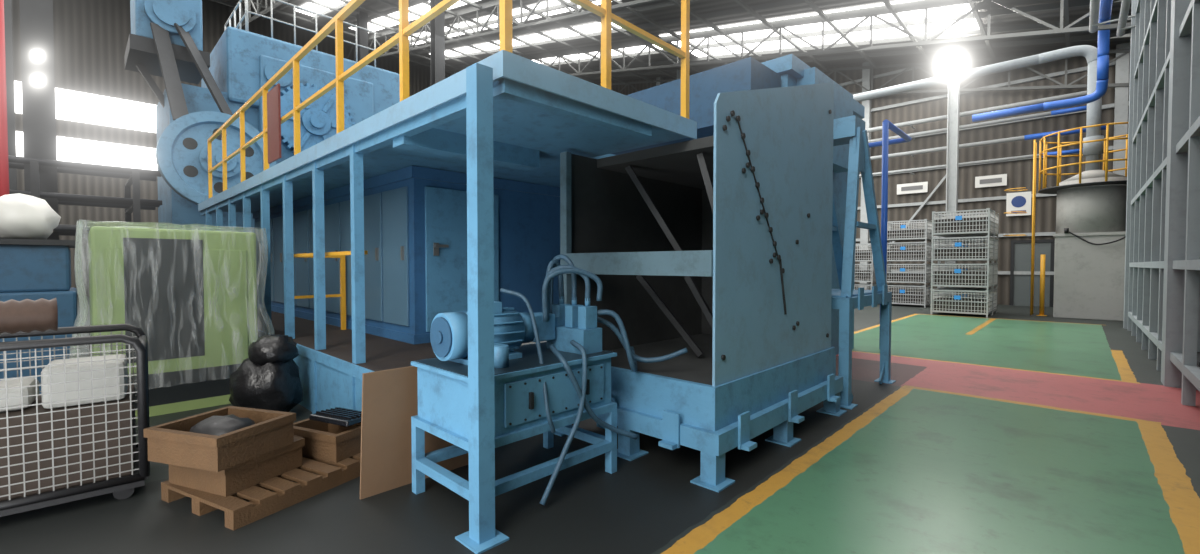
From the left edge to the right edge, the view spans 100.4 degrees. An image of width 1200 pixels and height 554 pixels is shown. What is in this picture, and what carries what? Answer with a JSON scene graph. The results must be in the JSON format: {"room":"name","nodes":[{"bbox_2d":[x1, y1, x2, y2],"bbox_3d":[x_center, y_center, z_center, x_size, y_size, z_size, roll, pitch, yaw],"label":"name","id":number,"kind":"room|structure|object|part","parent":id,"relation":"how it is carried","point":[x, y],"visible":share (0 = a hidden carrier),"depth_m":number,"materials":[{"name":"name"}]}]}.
{"room":"factory floor","nodes":[
{"label":"factory floor","id":0,"kind":"room"},
{"bbox_2d":[12,0,450,296],"bbox_3d":[-19.439,-7.307,28.863,0.251,16.201,33.000,1,2,44],"label":"wall","id":1,"kind":"structure","parent":0,"point":[91,37],"depth_m":24.06,"materials":[{"name":"grey metal"}]},
{"bbox_2d":[14,81,156,132],"bbox_3d":[-24.363,-7.977,23.522,0.051,1.400,17.501,1,2,44],"label":"window","id":2,"kind":"structure","parent":1,"relation":"in","point":[76,106],"depth_m":23.95,"materials":[{"name":"white glass"}]},
{"bbox_2d":[16,131,156,169],"bbox_3d":[-24.363,-5.928,23.572,0.051,1.100,17.501,1,2,44],"label":"window","id":3,"kind":"structure","parent":1,"relation":"in","point":[68,149],"depth_m":23.99,"materials":[{"name":"white glass"}]},
{"bbox_2d":[0,296,1199,553],"bbox_3d":[-6.141,1.202,16.314,36.600,0.201,33.000,1,2,44],"label":"floor","id":4,"kind":"structure","parent":0,"point":[1012,430],"depth_m":3.44,"materials":[{"name":"concrete"}]},
{"bbox_2d":[0,0,8,196],"bbox_3d":[-8.035,-2.415,6.706,0.240,7.500,0.240,1,2,44],"label":"riser pipe","id":5,"kind":"object","parent":4,"relation":"on","point":[4,163],"visible":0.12,"depth_m":6.70,"materials":[{"name":"metal"}]},
{"bbox_2d":[4,0,16,189],"bbox_3d":[-19.873,-5.910,16.701,0.501,14.001,0.501,1,2,44],"label":"column","id":6,"kind":"structure","parent":4,"relation":"on","point":[7,3],"depth_m":16.66,"materials":[{"name":"metal"}]},
{"bbox_2d":[0,238,77,393],"bbox_3d":[-7.367,0.481,5.263,1.341,1.780,2.621,1,2,44],"label":"storage bin","id":7,"kind":"object","parent":4,"relation":"on","point":[32,269],"visible":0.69,"depth_m":5.54,"materials":[{"name":"paint"}]},
{"bbox_2d":[0,193,60,238],"bbox_3d":[-6.588,-0.690,5.691,0.668,0.521,0.619,1,2,44],"label":"plastic sack","id":8,"kind":"object","parent":7,"relation":"on","point":[22,216],"visible":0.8,"depth_m":5.57,"materials":[{"name":"white plastic"}]},
{"bbox_3d":[-7.367,-0.378,5.242,1.341,0.060,2.621,1,2,44],"label":"bed plate","id":9,"kind":"part","parent":7,"relation":"part of","materials":[{"name":"metal"}]},
{"bbox_2d":[19,0,58,239],"bbox_3d":[-10.416,-4.527,9.257,0.500,11.601,0.501,1,2,44],"label":"column","id":10,"kind":"structure","parent":4,"relation":"on","point":[36,16],"depth_m":9.16,"materials":[{"name":"metal"}]},
{"bbox_2d":[31,50,43,61],"bbox_3d":[-10.241,-4.024,9.102,0.065,0.160,0.161,1,2,44],"label":"work light","id":11,"kind":"object","parent":10,"relation":"attached to","point":[35,55],"visible":1,"depth_m":9.08,"materials":[{"name":"metal"}]},
{"bbox_2d":[31,75,44,86],"bbox_3d":[-10.241,-3.574,9.113,0.066,0.161,0.160,1,2,44],"label":"work light","id":12,"kind":"object","parent":10,"relation":"attached to","point":[35,80],"visible":1,"depth_m":9.10,"materials":[{"name":"metal"}]},
{"bbox_2d":[0,324,149,516],"bbox_3d":[-3.665,0.893,3.052,1.352,1.066,0.802,-1,2,-42],"label":"trolley","id":13,"kind":"object","parent":4,"relation":"on","point":[75,439],"visible":0.98,"depth_m":3.06,"materials":[{"name":"black metal"}]},
{"bbox_2d":[0,298,57,333],"bbox_3d":[-3.717,0.241,2.810,0.922,0.210,0.243,-1,2,-44],"label":"blanket","id":14,"kind":"object","parent":13,"relation":"on","point":[26,315],"visible":1,"depth_m":2.99,"materials":[{"name":"brown fabric"}]},
{"bbox_2d":[8,155,161,235],"bbox_3d":[-12.920,-0.394,7.325,2.501,3.431,9.700,1,2,44],"label":"rack","id":15,"kind":"object","parent":4,"relation":"on","point":[134,175],"visible":0.38,"depth_m":9.64,"materials":[{"name":"metal"}]},
{"bbox_3d":[-12.712,-0.334,7.543,2.501,3.301,8.401,1,2,44],"label":"rack frame","id":16,"kind":"part","parent":15,"relation":"part of","materials":[{"name":"metal"}]},
{"bbox_2d":[69,219,272,418],"bbox_3d":[-4.770,0.400,5.594,1.750,1.928,1.666,1,2,44],"label":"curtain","id":17,"kind":"object","parent":4,"relation":"on","point":[193,295],"visible":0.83,"depth_m":5.10,"materials":[{"name":"green paint"}]},
{"bbox_2d":[161,453,360,530],"bbox_3d":[-2.208,1.360,3.451,0.821,0.113,1.001,1,2,27],"label":"wooden pallet","id":18,"kind":"object","parent":4,"relation":"on","point":[239,513],"visible":0.42,"depth_m":3.12,"materials":[{"name":"brown wood"}]},
{"bbox_2d":[169,436,304,496],"bbox_3d":[-2.401,1.213,3.318,0.565,0.188,0.525,1,1,21],"label":"wooden crate","id":19,"kind":"object","parent":18,"relation":"on","point":[229,481],"visible":0.47,"depth_m":3.13,"materials":[{"name":"brown wood"}]},
{"bbox_2d":[143,406,295,471],"bbox_3d":[-2.414,1.006,3.210,0.605,0.229,0.525,0,1,17],"label":"wooden crate","id":20,"kind":"object","parent":19,"relation":"on","point":[220,439],"visible":1,"depth_m":3.06,"materials":[{"name":"brown wood"}]},
{"bbox_2d":[293,418,360,462],"bbox_3d":[-2.045,1.203,3.733,0.565,0.188,0.489,1,2,24],"label":"wooden crate","id":21,"kind":"object","parent":18,"relation":"on","point":[325,441],"visible":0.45,"depth_m":3.60,"materials":[{"name":"brown wood"}]},
{"bbox_2d":[309,407,361,426],"bbox_3d":[-1.939,1.048,3.772,0.362,0.087,0.282,0,1,18],"label":"plastic tray","id":22,"kind":"object","parent":21,"relation":"on","point":[340,416],"visible":0.79,"depth_m":3.69,"materials":[{"name":"black plastic"}]},
{"bbox_2d":[124,0,399,320],"bbox_3d":[-8.407,-2.853,12.984,4.600,8.070,5.601,1,2,44],"label":"press","id":23,"kind":"object","parent":4,"relation":"on","point":[165,40],"visible":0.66,"depth_m":11.08,"materials":[{"name":"blue paint"}]},
{"bbox_3d":[-8.304,-6.402,13.907,2.590,1.020,3.035,1,2,44],"label":"crown railing","id":24,"kind":"part","parent":23,"relation":"part of","materials":[{"name":"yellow metal"}]},
{"bbox_2d":[229,334,302,411],"bbox_3d":[-3.265,0.969,4.888,0.700,0.822,0.595,1,2,44],"label":"garbage bag","id":25,"kind":"object","parent":4,"relation":"on","point":[269,379],"visible":0.8,"depth_m":4.69,"materials":[{"name":"plastic"}]},
{"bbox_2d":[356,11,367,64],"bbox_3d":[-11.844,-6.114,25.071,0.501,14.001,0.500,1,2,44],"label":"column","id":26,"kind":"structure","parent":4,"relation":"on","point":[362,18],"depth_m":24.83,"materials":[{"name":"metal"}]},
{"bbox_2d":[360,366,468,499],"bbox_3d":[-1.163,1.004,3.523,0.087,0.819,1.000,1,2,44],"label":"plywood board","id":27,"kind":"object","parent":4,"relation":"on","point":[390,396],"visible":0.36,"depth_m":3.28,"materials":[{"name":"brown wood"}]},
{"bbox_2d":[430,0,444,85],"bbox_3d":[-6.431,-5.238,19.900,0.501,12.501,0.501,1,2,44],"label":"column","id":28,"kind":"structure","parent":4,"relation":"on","point":[437,25],"depth_m":19.73,"materials":[{"name":"metal"}]},
{"bbox_2d":[198,0,696,553],"bbox_3d":[-2.781,-0.565,7.505,9.981,3.763,4.201,1,2,44],"label":"platform","id":29,"kind":"object","parent":4,"relation":"on","point":[507,115],"visible":0.73,"depth_m":4.06,"materials":[{"name":"blue paint"}]},
{"bbox_3d":[-3.881,-1.811,5.952,0.500,0.851,0.021,1,2,44],"label":"notice plate","id":30,"kind":"part","parent":29,"relation":"part of","materials":[{"name":"red metal"}]},
{"bbox_3d":[-2.741,0.225,5.525,2.356,0.981,0.660,1,2,44],"label":"handrail","id":31,"kind":"part","parent":29,"relation":"part of","materials":[{"name":"yellow metal"}]},
{"bbox_3d":[-4.128,0.696,7.143,8.581,0.041,1.331,1,2,44],"label":"deck plate","id":32,"kind":"part","parent":29,"relation":"part of","materials":[{"name":"brown metal"}]},
{"bbox_2d":[253,166,559,343],"bbox_3d":[-3.438,-0.310,8.709,6.976,1.886,2.981,1,2,44],"label":"enclosure","id":33,"kind":"object","parent":29,"relation":"attached to","point":[415,217],"visible":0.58,"depth_m":6.02,"materials":[{"name":"blue paint"}]},
{"bbox_3d":[-1.555,-0.197,5.721,0.029,1.566,0.930,1,2,44],"label":"door","id":34,"kind":"part","parent":33,"relation":"part of","materials":[{"name":"blue paint"}]},
{"bbox_3d":[-3.187,-1.862,6.559,9.111,1.123,1.811,1,2,44],"label":"handrail","id":35,"kind":"part","parent":29,"relation":"part of","materials":[{"name":"yellow metal"}]},
{"bbox_2d":[411,254,687,505],"bbox_3d":[-0.280,0.624,3.551,1.024,1.580,1.715,1,2,44],"label":"hydraulic power unit","id":36,"kind":"object","parent":4,"relation":"on","point":[550,386],"visible":0.98,"depth_m":3.27,"materials":[{"name":"blue paint"}]},
{"bbox_2d":[430,317,451,356],"bbox_3d":[-0.995,0.374,3.105,0.250,0.250,0.030,1,2,44],"label":"fan grille","id":37,"kind":"object","parent":36,"relation":"attached to","point":[441,327],"depth_m":3.08,"materials":[{"name":"blue metal"}]},
{"bbox_3d":[-0.756,0.361,3.353,0.313,0.386,0.660,1,2,44],"label":"electric motor","id":38,"kind":"part","parent":36,"relation":"part of","materials":[{"name":"blue paint"}]},
{"bbox_3d":[-0.560,0.984,3.458,0.761,0.866,1.181,1,2,44],"label":"tank and stand","id":39,"kind":"part","parent":36,"relation":"part of","materials":[{"name":"blue paint"}]},
{"bbox_2d":[677,69,680,78],"bbox_3d":[4.317,-5.106,26.779,0.420,11.901,0.421,1,2,44],"label":"column","id":40,"kind":"structure","parent":4,"relation":"on","point":[678,71],"depth_m":26.67,"materials":[{"name":"grey metal"}]},
{"bbox_2d":[554,82,846,492],"bbox_3d":[1.018,-0.276,4.740,1.821,3.320,2.541,1,2,44],"label":"enclosure","id":41,"kind":"object","parent":4,"relation":"on","point":[717,247],"visible":0.94,"depth_m":4.22,"materials":[{"name":"blue paint"}]},
{"bbox_3d":[0.224,-0.177,3.980,1.551,1.841,0.060,1,2,44],"label":"frame","id":42,"kind":"part","parent":41,"relation":"part of","materials":[{"name":"blue metal"}]},
{"bbox_3d":[1.556,-0.553,4.225,0.020,2.740,2.230,1,2,44],"label":"plate","id":43,"kind":"part","parent":41,"relation":"part of","materials":[{"name":"blue paint"}]},
{"bbox_2d":[612,54,911,354],"bbox_3d":[0.754,-0.924,11.206,9.550,4.301,5.848,1,2,44],"label":"machine","id":44,"kind":"object","parent":4,"relation":"on","point":[748,73],"visible":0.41,"depth_m":6.98,"materials":[{"name":"blue paint"}]},
{"bbox_2d":[831,115,895,408],"bbox_3d":[2.857,-0.205,6.104,0.971,3.128,1.731,1,2,44],"label":"support stand","id":45,"kind":"object","parent":4,"relation":"on","point":[850,130],"visible":0.62,"depth_m":5.50,"materials":[{"name":"blue paint"}]},
{"bbox_2d":[854,283,876,289],"bbox_3d":[10.013,0.636,19.507,1.381,0.776,1.013,1,2,44],"label":"container","id":46,"kind":"object","parent":4,"relation":"on","point":[856,284],"visible":0.11,"depth_m":18.99,"materials":[{"name":"grey metal"}]},
{"bbox_2d":[855,263,875,283],"bbox_3d":[10.013,-0.139,19.488,1.381,0.776,1.013,1,2,44],"label":"container","id":47,"kind":"object","parent":46,"relation":"on","point":[860,276],"visible":0.32,"depth_m":18.87,"materials":[{"name":"grey metal"}]},
{"bbox_2d":[855,243,872,262],"bbox_3d":[10.013,-0.913,19.469,1.381,0.776,1.013,1,2,44],"label":"container","id":48,"kind":"object","parent":47,"relation":"on","point":[863,255],"visible":0.21,"depth_m":18.92,"materials":[{"name":"grey metal"}]},
{"bbox_2d":[887,284,930,307],"bbox_3d":[11.240,0.665,18.331,1.381,0.776,1.013,1,2,44],"label":"container","id":49,"kind":"object","parent":4,"relation":"on","point":[911,297],"visible":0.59,"depth_m":17.93,"materials":[{"name":"grey metal"}]},
{"bbox_2d":[887,263,930,285],"bbox_3d":[11.240,-0.110,18.312,1.381,0.776,1.013,1,2,44],"label":"container","id":50,"kind":"object","parent":49,"relation":"on","point":[902,276],"visible":0.75,"depth_m":17.94,"materials":[{"name":"grey metal"}]},
{"bbox_2d":[887,241,931,262],"bbox_3d":[11.240,-0.885,18.293,1.381,0.776,1.013,1,2,44],"label":"container","id":51,"kind":"object","parent":50,"relation":"on","point":[920,254],"visible":0.76,"depth_m":17.91,"materials":[{"name":"grey metal"}]},
{"bbox_2d":[887,219,931,242],"bbox_3d":[11.240,-1.659,18.274,1.381,0.776,1.013,1,2,44],"label":"container","id":52,"kind":"object","parent":51,"relation":"on","point":[924,233],"visible":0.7,"depth_m":17.91,"materials":[{"name":"grey metal"}]},
{"bbox_2d":[946,44,960,294],"bbox_3d":[13.014,-3.697,18.471,0.420,9.491,0.421,1,2,44],"label":"column","id":53,"kind":"structure","parent":4,"relation":"on","point":[953,104],"depth_m":18.42,"materials":[{"name":"grey metal"}]},
{"bbox_2d":[942,55,962,74],"bbox_3d":[12.796,-7.646,18.146,0.600,0.601,0.311,1,2,44],"label":"floodlight","id":54,"kind":"object","parent":53,"relation":"attached to","point":[952,64],"visible":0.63,"depth_m":18.02,"materials":[{"name":"metal"}]},
{"bbox_2d":[930,288,992,317],"bbox_3d":[10.829,0.747,14.985,1.381,0.776,1.013,1,2,44],"label":"container","id":55,"kind":"object","parent":4,"relation":"on","point":[983,306],"visible":1,"depth_m":14.69,"materials":[{"name":"grey metal"}]},
{"bbox_2d":[931,263,992,289],"bbox_3d":[10.829,-0.028,14.966,1.381,0.776,1.013,1,2,44],"label":"container","id":56,"kind":"object","parent":55,"relation":"on","point":[958,277],"visible":1,"depth_m":14.64,"materials":[{"name":"grey metal"}]},
{"bbox_2d":[931,236,993,262],"bbox_3d":[10.829,-0.803,14.947,1.381,0.776,1.013,1,2,44],"label":"container","id":57,"kind":"object","parent":56,"relation":"on","point":[957,253],"visible":1,"depth_m":14.67,"materials":[{"name":"grey metal"}]},
{"bbox_2d":[932,208,993,237],"bbox_3d":[10.829,-1.578,14.928,1.381,0.776,1.013,1,2,44],"label":"container","id":58,"kind":"object","parent":57,"relation":"on","point":[961,225],"visible":1,"depth_m":14.61,"materials":[{"name":"grey metal"}]},
{"bbox_2d":[939,287,996,314],"bbox_3d":[11.625,0.726,15.815,1.381,0.776,1.013,1,2,44],"label":"container","id":59,"kind":"object","parent":4,"relation":"on","point":[994,308],"visible":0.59,"depth_m":15.59,"materials":[{"name":"grey metal"}]},
{"bbox_2d":[939,263,997,288],"bbox_3d":[11.625,-0.049,15.796,1.381,0.776,1.013,1,2,44],"label":"container","id":60,"kind":"object","parent":59,"relation":"on","point":[995,265],"visible":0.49,"depth_m":15.58,"materials":[{"name":"grey metal"}]},
{"bbox_2d":[940,237,997,262],"bbox_3d":[11.625,-0.823,15.777,1.381,0.776,1.013,1,2,44],"label":"container","id":61,"kind":"object","parent":60,"relation":"on","point":[995,256],"visible":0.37,"depth_m":15.40,"materials":[{"name":"grey metal"}]},
{"bbox_2d":[940,211,998,237],"bbox_3d":[11.625,-1.598,15.758,1.381,0.776,1.013,1,2,44],"label":"container","id":62,"kind":"object","parent":61,"relation":"on","point":[996,215],"visible":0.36,"depth_m":15.46,"materials":[{"name":"grey metal"}]},
{"bbox_2d":[853,45,1128,320],"bbox_3d":[11.100,-2.802,16.864,10.150,7.779,2.300,1,2,44],"label":"collector","id":63,"kind":"object","parent":4,"relation":"on","point":[1090,236],"visible":0.77,"depth_m":13.92,"materials":[{"name":"grey paint"}]},
{"bbox_3d":[13.642,-1.466,14.458,3.096,5.225,2.227,1,2,44],"label":"service railing and ladder","id":64,"kind":"part","parent":63,"relation":"part of","materials":[{"name":"metal"}]},
{"bbox_2d":[1036,255,1046,315],"bbox_3d":[13.003,0.241,14.697,0.240,1.800,0.234,1,2,44],"label":"bollard","id":65,"kind":"object","parent":4,"relation":"on","point":[1042,258],"visible":1,"depth_m":14.66,"materials":[{"name":"metal"}]},
{"bbox_2d":[209,0,1131,84],"bbox_3d":[-6.141,-10.940,16.017,37.200,7.729,33.600,1,2,44],"label":"ceiling","id":66,"kind":"structure","parent":0,"point":[662,17],"depth_m":20.15,"materials":[{"name":"metal"}]},
{"bbox_2d":[228,0,288,28],"bbox_3d":[-7.182,-10.108,14.958,36.651,8.519,0.101,1,2,44],"label":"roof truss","id":67,"kind":"structure","parent":66,"relation":"attached to","point":[276,3],"depth_m":23.73,"materials":[{"name":"metal"}]},
{"bbox_2d":[295,0,348,15],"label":"window","id":68,"kind":"structure","parent":66,"relation":"attached to","point":[332,3],"depth_m":25.00,"materials":[{"name":"white glass"}]},
{"bbox_2d":[350,0,478,32],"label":"window","id":69,"kind":"structure","parent":66,"relation":"attached to","point":[422,8],"depth_m":24.57,"materials":[{"name":"white glass"}]},
{"bbox_2d":[344,0,659,60],"bbox_3d":[-3.029,-10.214,19.287,36.651,8.519,0.101,1,2,44],"label":"beam","id":70,"kind":"structure","parent":66,"relation":"attached to","point":[578,13],"depth_m":20.74,"materials":[{"name":"metal"}]},
{"bbox_2d":[409,0,611,44],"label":"window","id":71,"kind":"structure","parent":66,"relation":"attached to","point":[552,2],"depth_m":22.14,"materials":[{"name":"white glass"}]},
{"bbox_2d":[445,22,620,55],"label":"window","id":72,"kind":"structure","parent":66,"relation":"attached to","point":[596,27],"depth_m":24.78,"materials":[{"name":"white glass"}]},
{"bbox_2d":[532,44,661,63],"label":"window","id":73,"kind":"structure","parent":66,"relation":"attached to","point":[638,48],"depth_m":26.28,"materials":[{"name":"white glass"}]},
{"bbox_2d":[445,0,1130,76],"bbox_3d":[1.123,-10.320,23.617,36.651,8.519,0.101,1,2,44],"label":"roof truss","id":74,"kind":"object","parent":66,"relation":"attached to","point":[1055,30],"depth_m":16.64,"materials":[{"name":"metal"}]},
{"bbox_2d":[659,0,978,56],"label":"skylight","id":75,"kind":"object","parent":66,"relation":"attached to","point":[969,24],"depth_m":18.33,"materials":[{"name":"white glass"}]},
{"bbox_2d":[597,49,1129,94],"bbox_3d":[5.069,-10.421,27.729,36.651,8.519,0.101,1,2,44],"label":"beam","id":76,"kind":"structure","parent":66,"relation":"attached to","point":[909,65],"depth_m":19.06,"materials":[{"name":"metal"}]},
{"bbox_2d":[594,43,1129,304],"bbox_3d":[5.263,-7.286,28.001,36.601,16.201,0.551,1,2,44],"label":"wall","id":77,"kind":"structure","parent":0,"point":[896,108],"depth_m":19.14,"materials":[{"name":"grey metal"}]},
{"bbox_2d":[897,182,927,194],"bbox_3d":[12.882,-3.666,20.646,1.100,0.420,0.036,1,2,44],"label":"wall sign","id":78,"kind":"object","parent":77,"relation":"attached to","point":[919,187],"visible":1,"depth_m":20.62,"materials":[{"name":"grey plastic"}]},
{"bbox_2d":[859,148,1082,176],"bbox_3d":[4.220,-4.486,28.428,34.200,0.161,0.777,1,2,44],"label":"pipe","id":79,"kind":"object","parent":77,"relation":"attached to","point":[1073,151],"visible":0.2,"depth_m":18.43,"materials":[{"name":"grey metal"}]},
{"bbox_2d":[865,91,1086,132],"bbox_3d":[4.255,-6.381,28.418,34.200,0.210,0.676,1,2,44],"label":"pipe","id":80,"kind":"object","parent":77,"relation":"attached to","point":[1083,93],"visible":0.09,"depth_m":18.31,"materials":[{"name":"grey metal"}]},
{"bbox_2d":[868,105,1086,142],"bbox_3d":[4.300,-5.937,28.475,34.200,0.181,0.547,1,2,44],"label":"pipe","id":81,"kind":"object","parent":77,"relation":"attached to","point":[1080,108],"visible":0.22,"depth_m":18.23,"materials":[{"name":"grey metal"}]},
{"bbox_2d":[870,125,1105,159],"bbox_3d":[4.410,-5.237,28.463,34.400,0.201,0.436,1,2,44],"label":"pipe","id":82,"kind":"object","parent":77,"relation":"attached to","point":[1038,135],"visible":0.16,"depth_m":18.59,"materials":[{"name":"grey metal"}]},
{"bbox_2d":[975,174,1006,187],"bbox_3d":[14.740,-3.622,18.864,0.951,0.421,0.036,1,2,44],"label":"wall sign","id":83,"kind":"object","parent":77,"relation":"attached to","point":[991,180],"visible":1,"depth_m":18.84,"materials":[{"name":"grey plastic"}]},
{"bbox_2d":[1006,191,1031,215],"bbox_3d":[15.336,-2.673,18.316,0.701,0.851,0.036,1,2,44],"label":"wall sign","id":84,"kind":"object","parent":77,"relation":"attached to","point":[1019,201],"visible":0.91,"depth_m":18.30,"materials":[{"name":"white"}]},
{"bbox_2d":[1010,239,1054,306],"bbox_3d":[15.681,-0.144,18.161,1.201,2.401,0.121,1,2,44],"label":"door","id":85,"kind":"structure","parent":77,"relation":"in","point":[1020,285],"depth_m":18.20,"materials":[{"name":"grey paint"}]},
{"bbox_2d":[1123,0,1199,406],"bbox_3d":[6.501,-3.041,4.084,2.070,8.881,33.001,1,2,44],"label":"wall","id":86,"kind":"structure","parent":0,"point":[1162,279],"depth_m":6.80,"materials":[{"name":"grey metal"}]},
{"bbox_2d":[972,0,1112,121],"bbox_3d":[2.903,-5.422,4.023,3.240,2.076,27.616,1,2,44],"label":"pipe","id":87,"kind":"object","parent":86,"relation":"attached to","point":[1105,10],"visible":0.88,"depth_m":13.06,"materials":[{"name":"metal"}]},
{"bbox_2d":[1089,0,1135,32],"bbox_3d":[3.374,-5.903,2.717,0.771,0.191,26.400,1,2,44],"label":"pipe","id":88,"kind":"object","parent":86,"relation":"attached to","point":[1094,4],"visible":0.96,"depth_m":11.70,"materials":[{"name":"metal"}]},
{"bbox_2d":[1116,0,1134,36],"bbox_3d":[3.547,-5.649,2.557,0.291,0.171,26.400,1,2,44],"label":"pipe","id":89,"kind":"object","parent":86,"relation":"attached to","point":[1125,4],"visible":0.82,"depth_m":11.27,"materials":[{"name":"metal"}]},
{"bbox_3d":[8.044,-2.249,6.088,1.231,7.200,13.200,1,2,44],"label":"panel","id":90,"kind":"part","parent":86,"relation":"part of","materials":[{"name":"grey metal"}]}
]}

